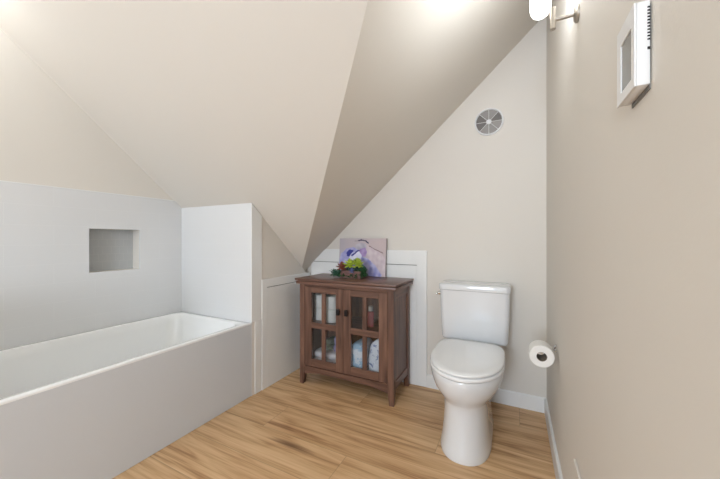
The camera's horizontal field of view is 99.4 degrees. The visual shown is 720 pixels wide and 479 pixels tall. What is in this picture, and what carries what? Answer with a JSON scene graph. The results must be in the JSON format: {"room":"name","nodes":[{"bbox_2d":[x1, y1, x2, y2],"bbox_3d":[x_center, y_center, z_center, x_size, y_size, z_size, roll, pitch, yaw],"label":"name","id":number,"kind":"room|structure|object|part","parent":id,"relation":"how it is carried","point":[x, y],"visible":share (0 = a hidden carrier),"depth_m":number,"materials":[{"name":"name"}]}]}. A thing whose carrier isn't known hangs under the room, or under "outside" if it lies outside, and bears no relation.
{"room":"bathroom","nodes":[
{"label":"bathroom","id":0,"kind":"room"},
{"bbox_2d":[0,29,181,349],"bbox_3d":[-2.516,-0.275,0.553,0.142,2.750,4.522,0,0,27],"label":"wall","id":1,"kind":"structure","parent":0,"point":[89,241],"depth_m":1.86,"materials":[{"name":"white tile"}]},
{"bbox_3d":[-1.818,-0.311,1.788,0.008,0.004,1.455,0,0,27],"label":"tile edge trim","id":2,"kind":"part","parent":1,"relation":"part of","materials":[{"name":"white tile"}]},
{"bbox_2d":[182,203,257,395],"bbox_3d":[-1.107,0.421,2.371,0.819,1.357,0.093,0,0,27],"label":"wall","id":3,"kind":"structure","parent":0,"point":[216,240],"depth_m":2.30,"materials":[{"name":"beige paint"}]},
{"bbox_2d":[0,0,538,270],"bbox_3d":[-1.144,-0.681,0.221,2.710,2.139,5.265,0,0,27],"label":"ceiling","id":4,"kind":"structure","parent":0,"point":[301,112],"depth_m":1.57,"materials":[{"name":"beige paint"}]},
{"bbox_2d":[261,215,305,279],"bbox_3d":[-0.630,0.461,2.519,0.100,1.279,0.600,0,0,27],"label":"wall","id":5,"kind":"structure","parent":0,"point":[277,260],"depth_m":2.35,"materials":[{"name":"beige paint"}]},
{"bbox_2d":[251,204,261,321],"bbox_3d":[-0.739,0.165,2.185,0.006,0.833,0.094,0,0,27],"label":"trim","id":6,"kind":"structure","parent":5,"relation":"attached to","point":[256,218],"depth_m":2.18,"materials":[{"name":"white paint"}]},
{"bbox_2d":[255,320,260,393],"bbox_3d":[-0.733,0.841,2.196,0.006,0.519,0.062,0,0,27],"label":"trim","id":7,"kind":"structure","parent":5,"relation":"attached to","point":[257,323],"depth_m":2.19,"materials":[{"name":"white paint"}]},
{"bbox_2d":[261,272,309,389],"bbox_3d":[-0.584,0.697,2.487,0.010,0.805,0.585,0,0,27],"label":"panel","id":8,"kind":"object","parent":5,"relation":"attached to","point":[280,321],"visible":0.81,"depth_m":2.39,"materials":[{"name":"white paint"}]},
{"bbox_3d":[-0.571,0.729,2.509,0.006,0.740,0.535,0,0,27],"label":"access panel","id":9,"kind":"part","parent":8,"relation":"part of","materials":[{"name":"white paint"}]},
{"bbox_2d":[112,368,555,478],"bbox_3d":[-1.144,1.130,0.221,2.850,0.060,5.405,0,0,27],"label":"floor","id":10,"kind":"structure","parent":0,"point":[322,426],"depth_m":1.67,"materials":[{"name":"brown wood"}]},
{"bbox_2d":[0,311,250,478],"bbox_3d":[-1.447,0.842,1.652,0.778,0.515,1.543,0,0,27],"label":"bathtub","id":11,"kind":"object","parent":10,"relation":"on","point":[98,403],"visible":1,"depth_m":1.59,"materials":[{"name":"white ceramic"}]},
{"bbox_2d":[0,311,250,405],"bbox_3d":[-1.452,0.774,1.641,0.778,0.381,1.518,0,0,27],"label":"basin","id":12,"kind":"object","parent":11,"relation":"in","point":[181,358],"depth_m":1.76,"materials":[{"name":"white ceramic"}]},
{"bbox_2d":[295,273,413,406],"bbox_3d":[-0.046,0.697,2.325,0.823,0.804,0.387,0,0,27],"label":"storage cabinet","id":13,"kind":"object","parent":10,"relation":"on","point":[389,297],"visible":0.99,"depth_m":2.17,"materials":[{"name":"brown wood"}]},
{"bbox_3d":[-0.433,0.719,2.357,0.045,0.762,0.045,0,0,27],"label":"leg","id":14,"kind":"part","parent":13,"relation":"part of","materials":[{"name":"brown wood"}]},
{"bbox_3d":[-0.375,0.652,2.496,0.006,0.595,0.255,0,0,27],"label":"panel","id":15,"kind":"part","parent":13,"relation":"part of","materials":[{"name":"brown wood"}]},
{"bbox_2d":[314,307,321,319],"bbox_3d":[-0.306,0.579,2.417,0.106,0.098,0.106,0,0,27],"label":"toilet paper roll","id":16,"kind":"object","parent":13,"relation":"on","point":[317,311],"visible":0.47,"depth_m":2.37,"materials":[{"name":"paper"}]},
{"bbox_2d":[314,293,327,307],"bbox_3d":[-0.306,0.479,2.417,0.106,0.098,0.106,0,0,27],"label":"toilet paper roll","id":17,"kind":"object","parent":16,"relation":"on","point":[318,296],"visible":0.58,"depth_m":2.37,"materials":[{"name":"paper"}]},
{"bbox_3d":[-0.267,0.378,2.260,0.214,0.044,0.020,0,0,27],"label":"door rail","id":18,"kind":"part","parent":13,"relation":"part of","materials":[{"name":"brown wood"}]},
{"bbox_3d":[-0.267,0.644,2.260,0.214,0.044,0.020,0,0,27],"label":"door rail","id":19,"kind":"part","parent":13,"relation":"part of","materials":[{"name":"brown wood"}]},
{"bbox_3d":[-0.267,0.926,2.260,0.214,0.058,0.020,0,0,27],"label":"door rail","id":20,"kind":"part","parent":13,"relation":"part of","materials":[{"name":"brown wood"}]},
{"bbox_2d":[314,347,335,362],"bbox_3d":[-0.243,0.908,2.385,0.225,0.099,0.162,0,0,27],"label":"folded towel","id":21,"kind":"object","parent":13,"relation":"on","point":[330,355],"visible":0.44,"depth_m":2.32,"materials":[{"name":"white fabric"}]},
{"bbox_2d":[326,336,335,350],"bbox_3d":[-0.221,0.809,2.395,0.055,0.091,0.121,0,0,27],"label":"folded towel","id":22,"kind":"object","parent":21,"relation":"on","point":[329,341],"visible":0.68,"depth_m":2.35,"materials":[{"name":"fabric"}]},
{"bbox_2d":[333,337,335,350],"bbox_3d":[-0.153,0.800,2.363,0.073,0.110,0.122,0,0,27],"label":"folded towel","id":23,"kind":"object","parent":21,"relation":"on","point":[334,340],"visible":0.2,"depth_m":2.32,"materials":[{"name":"purple fabric"}]},
{"bbox_2d":[326,309,335,322],"bbox_3d":[-0.217,0.579,2.344,0.106,0.098,0.106,0,0,27],"label":"toilet paper roll","id":24,"kind":"object","parent":13,"relation":"on","point":[330,314],"visible":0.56,"depth_m":2.29,"materials":[{"name":"paper"}]},
{"bbox_2d":[326,295,335,309],"bbox_3d":[-0.217,0.479,2.344,0.106,0.098,0.106,0,0,27],"label":"toilet paper roll","id":25,"kind":"object","parent":24,"relation":"on","point":[330,299],"visible":0.72,"depth_m":2.29,"materials":[{"name":"paper"}]},
{"bbox_3d":[-0.115,0.346,2.188,0.675,0.016,0.018,0,0,27],"label":"rail","id":26,"kind":"part","parent":13,"relation":"part of","materials":[{"name":"brown wood"}]},
{"bbox_2d":[313,316,378,330],"bbox_3d":[-0.041,0.636,2.333,0.721,0.017,0.295,0,0,27],"label":"shelf","id":27,"kind":"object","parent":13,"relation":"attached to","point":[356,320],"depth_m":2.28,"materials":[{"name":"brown wood"}]},
{"bbox_2d":[329,258,367,278],"bbox_3d":[-0.079,0.216,2.353,0.322,0.158,0.178,0,0,27],"label":"succulent planter","id":28,"kind":"object","parent":13,"relation":"on","point":[346,271],"visible":1,"depth_m":2.31,"materials":[{"name":"green plant"}]},
{"bbox_3d":[0.028,0.669,2.470,0.675,0.662,0.008,0,0,27],"label":"panel","id":29,"kind":"part","parent":13,"relation":"part of","materials":[{"name":"brown wood"}]},
{"bbox_3d":[-0.045,0.326,2.327,0.811,0.022,0.377,0,0,27],"label":"cornice","id":30,"kind":"part","parent":13,"relation":"part of","materials":[{"name":"brown wood"}]},
{"bbox_3d":[-0.020,0.511,2.140,0.090,0.221,0.003,0,0,27],"label":"glass pane","id":31,"kind":"part","parent":13,"relation":"part of","materials":[{"name":"clear glass"}]},
{"bbox_3d":[-0.020,0.781,2.140,0.090,0.230,0.003,0,0,27],"label":"glass pane","id":32,"kind":"part","parent":13,"relation":"part of","materials":[{"name":"clear glass"}]},
{"bbox_2d":[352,338,372,367],"bbox_3d":[0.006,0.849,2.259,0.144,0.215,0.188,0,0,27],"label":"rolled towel","id":33,"kind":"object","parent":13,"relation":"on","point":[357,346],"visible":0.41,"depth_m":2.18,"materials":[{"name":"blue fabric"}]},
{"bbox_2d":[339,238,386,276],"bbox_3d":[0.016,0.142,2.481,0.419,0.302,0.036,0,0,27],"label":"picture","id":34,"kind":"object","parent":13,"relation":"on","point":[372,251],"visible":0.84,"depth_m":2.45},
{"bbox_3d":[0.034,0.378,2.109,0.214,0.044,0.020,0,0,27],"label":"door rail","id":35,"kind":"part","parent":13,"relation":"part of","materials":[{"name":"brown wood"}]},
{"bbox_3d":[0.034,0.644,2.109,0.214,0.044,0.020,0,0,27],"label":"door rail","id":36,"kind":"part","parent":13,"relation":"part of","materials":[{"name":"brown wood"}]},
{"bbox_3d":[0.034,0.926,2.109,0.214,0.058,0.020,0,0,27],"label":"door rail","id":37,"kind":"part","parent":13,"relation":"part of","materials":[{"name":"brown wood"}]},
{"bbox_2d":[367,306,373,326],"bbox_3d":[0.077,0.553,2.201,0.047,0.149,0.047,0,0,27],"label":"lotion bottle","id":38,"kind":"object","parent":13,"relation":"on","point":[370,315],"visible":1,"depth_m":2.19,"materials":[{"name":"red plastic"}]},
{"bbox_2d":[368,338,378,371],"bbox_3d":[0.161,0.821,2.179,0.166,0.272,0.189,0,0,27],"label":"rolled towel","id":39,"kind":"object","parent":13,"relation":"on","point":[373,359],"visible":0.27,"depth_m":2.11,"materials":[{"name":"white fabric"}]},
{"bbox_3d":[0.210,0.719,2.033,0.045,0.762,0.045,0,0,27],"label":"leg","id":40,"kind":"part","parent":13,"relation":"part of","materials":[{"name":"brown wood"}]},
{"bbox_3d":[0.289,0.978,2.161,0.016,0.055,0.255,0,0,27],"label":"rail","id":41,"kind":"part","parent":13,"relation":"part of","materials":[{"name":"brown wood"}]},
{"bbox_3d":[0.289,0.369,2.161,0.016,0.062,0.255,0,0,27],"label":"rail","id":42,"kind":"part","parent":13,"relation":"part of","materials":[{"name":"brown wood"}]},
{"bbox_3d":[0.288,0.652,2.161,0.006,0.595,0.255,0,0,27],"label":"panel","id":43,"kind":"part","parent":13,"relation":"part of","materials":[{"name":"brown wood"}]},
{"bbox_3d":[0.345,0.719,2.300,0.045,0.762,0.045,0,0,27],"label":"leg","id":44,"kind":"part","parent":13,"relation":"part of","materials":[{"name":"brown wood"}]},
{"bbox_2d":[430,280,510,465],"bbox_3d":[0.629,0.694,1.786,0.454,0.813,0.756,0,0,27],"label":"toilet","id":45,"kind":"object","parent":10,"relation":"on","point":[468,366],"visible":1,"depth_m":1.63,"materials":[{"name":"white ceramic"}]},
{"bbox_3d":[0.587,0.668,1.683,0.382,0.019,0.535,0,0,27],"label":"seat","id":46,"kind":"part","parent":45,"relation":"part of","materials":[{"name":"white plastic"}]},
{"bbox_3d":[0.590,0.646,1.689,0.378,0.020,0.543,0,0,27],"label":"lid","id":47,"kind":"part","parent":45,"relation":"part of","materials":[{"name":"white plastic"}]},
{"bbox_3d":[0.634,0.890,1.777,0.370,0.420,0.736,0,0,27],"label":"bowl","id":48,"kind":"part","parent":45,"relation":"part of","materials":[{"name":"white ceramic"}]},
{"bbox_3d":[0.761,0.498,2.030,0.423,0.330,0.190,0,0,27],"label":"tank","id":49,"kind":"part","parent":45,"relation":"part of","materials":[{"name":"white ceramic"}]},
{"bbox_3d":[0.761,0.309,2.028,0.436,0.044,0.206,0,0,27],"label":"tank lid","id":50,"kind":"part","parent":45,"relation":"part of","materials":[{"name":"white ceramic"}]},
{"bbox_2d":[340,270,365,278],"bbox_3d":[-0.052,0.266,2.361,0.176,0.056,0.100,0,0,27],"label":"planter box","id":51,"kind":"object","parent":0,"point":[359,273],"depth_m":2.31,"materials":[{"name":"brown wood"}]},
{"bbox_2d":[305,16,546,397],"bbox_3d":[0.381,-0.215,2.400,2.049,2.630,0.100,0,0,27],"label":"wall","id":52,"kind":"structure","parent":0,"point":[476,203],"depth_m":2.08,"materials":[{"name":"beige paint"}]},
{"bbox_2d":[311,249,426,386],"bbox_3d":[0.033,0.591,2.512,1.044,1.016,0.014,0,0,27],"label":"panel","id":53,"kind":"object","parent":52,"relation":"attached to","point":[399,263],"visible":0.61,"depth_m":2.31,"materials":[{"name":"white paint"}]},
{"bbox_2d":[427,374,546,412],"bbox_3d":[0.840,1.052,2.106,0.762,0.094,0.013,0,0,27],"label":"baseboard","id":54,"kind":"structure","parent":52,"relation":"attached to","point":[502,396],"depth_m":2.01,"materials":[{"name":"white paint"}]},
{"bbox_2d":[474,108,503,135],"bbox_3d":[0.879,-0.804,2.086,0.185,0.185,0.013,0,0,27],"label":"air vent","id":55,"kind":"object","parent":52,"relation":"in","point":[496,116],"visible":1,"depth_m":2.08,"materials":[{"name":"white plastic"}]},
{"bbox_2d":[547,0,719,478],"bbox_3d":[0.066,-0.285,-0.389,0.100,2.770,5.165,0,0,27],"label":"wall","id":56,"kind":"structure","parent":0,"point":[633,194],"depth_m":0.53,"materials":[{"name":"beige paint"}]},
{"bbox_2d":[540,344,556,353],"bbox_3d":[0.896,0.526,1.453,0.075,0.040,0.122,0,0,27],"label":"toilet paper holder","id":57,"kind":"object","parent":56,"relation":"attached to","point":[554,348],"visible":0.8,"depth_m":1.47,"materials":[{"name":"silver metal"}]},
{"bbox_2d":[528,340,554,367],"bbox_3d":[0.857,0.540,1.447,0.102,0.102,0.092,0,0,27],"label":"toilet paper roll","id":58,"kind":"object","parent":57,"relation":"hanging from","point":[547,359],"visible":1,"depth_m":1.41,"materials":[{"name":"paper"}]},
{"bbox_2d":[544,399,562,478],"bbox_3d":[0.013,1.052,-0.369,0.013,0.094,5.152,0,0,27],"label":"baseboard","id":59,"kind":"structure","parent":56,"relation":"attached to","point":[556,463],"depth_m":1.54,"materials":[{"name":"white paint"}]},
{"bbox_2d":[530,0,579,30],"bbox_3d":[0.640,-0.798,1.013,0.136,0.212,0.068,0,0,27],"label":"wall sconce","id":60,"kind":"object","parent":56,"relation":"attached to","point":[539,9],"visible":1,"depth_m":1.00,"materials":[{"name":"silver metal"}]},
{"bbox_3d":[0.609,-0.826,1.031,0.063,0.156,0.063,0,0,27],"label":"lamp shade","id":61,"kind":"part","parent":60,"relation":"part of","materials":[{"name":"white glass"}]},
{"bbox_3d":[0.635,-0.727,1.007,0.017,0.070,0.017,0,0,27],"label":"post","id":62,"kind":"part","parent":60,"relation":"part of","materials":[{"name":"silver metal"}]},
{"bbox_3d":[0.661,-0.722,0.994,0.058,0.012,0.012,0,0,27],"label":"arm","id":63,"kind":"part","parent":60,"relation":"part of","materials":[{"name":"silver metal"}]},
{"bbox_3d":[0.692,-0.722,0.978,0.013,0.052,0.052,0,0,27],"label":"wall plate","id":64,"kind":"part","parent":60,"relation":"part of","materials":[{"name":"silver metal"}]},
{"bbox_2d":[573,459,580,478],"bbox_3d":[0.679,0.791,0.947,0.008,0.127,0.153,0,0,27],"label":"cover plate","id":65,"kind":"object","parent":56,"relation":"attached to","point":[576,474],"visible":1,"depth_m":0.98,"materials":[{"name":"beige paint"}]},
{"bbox_2d":[617,0,650,107],"bbox_3d":[0.446,-0.293,0.498,0.021,0.133,0.087,0,0,27],"label":"thermostat","id":66,"kind":"object","parent":56,"relation":"attached to","point":[634,37],"visible":1,"depth_m":0.47,"materials":[{"name":"white plastic"}]},
{"bbox_3d":[0.454,-0.291,0.494,0.002,0.129,0.078,0,0,27],"label":"mounting plate","id":67,"kind":"part","parent":66,"relation":"part of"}
]}

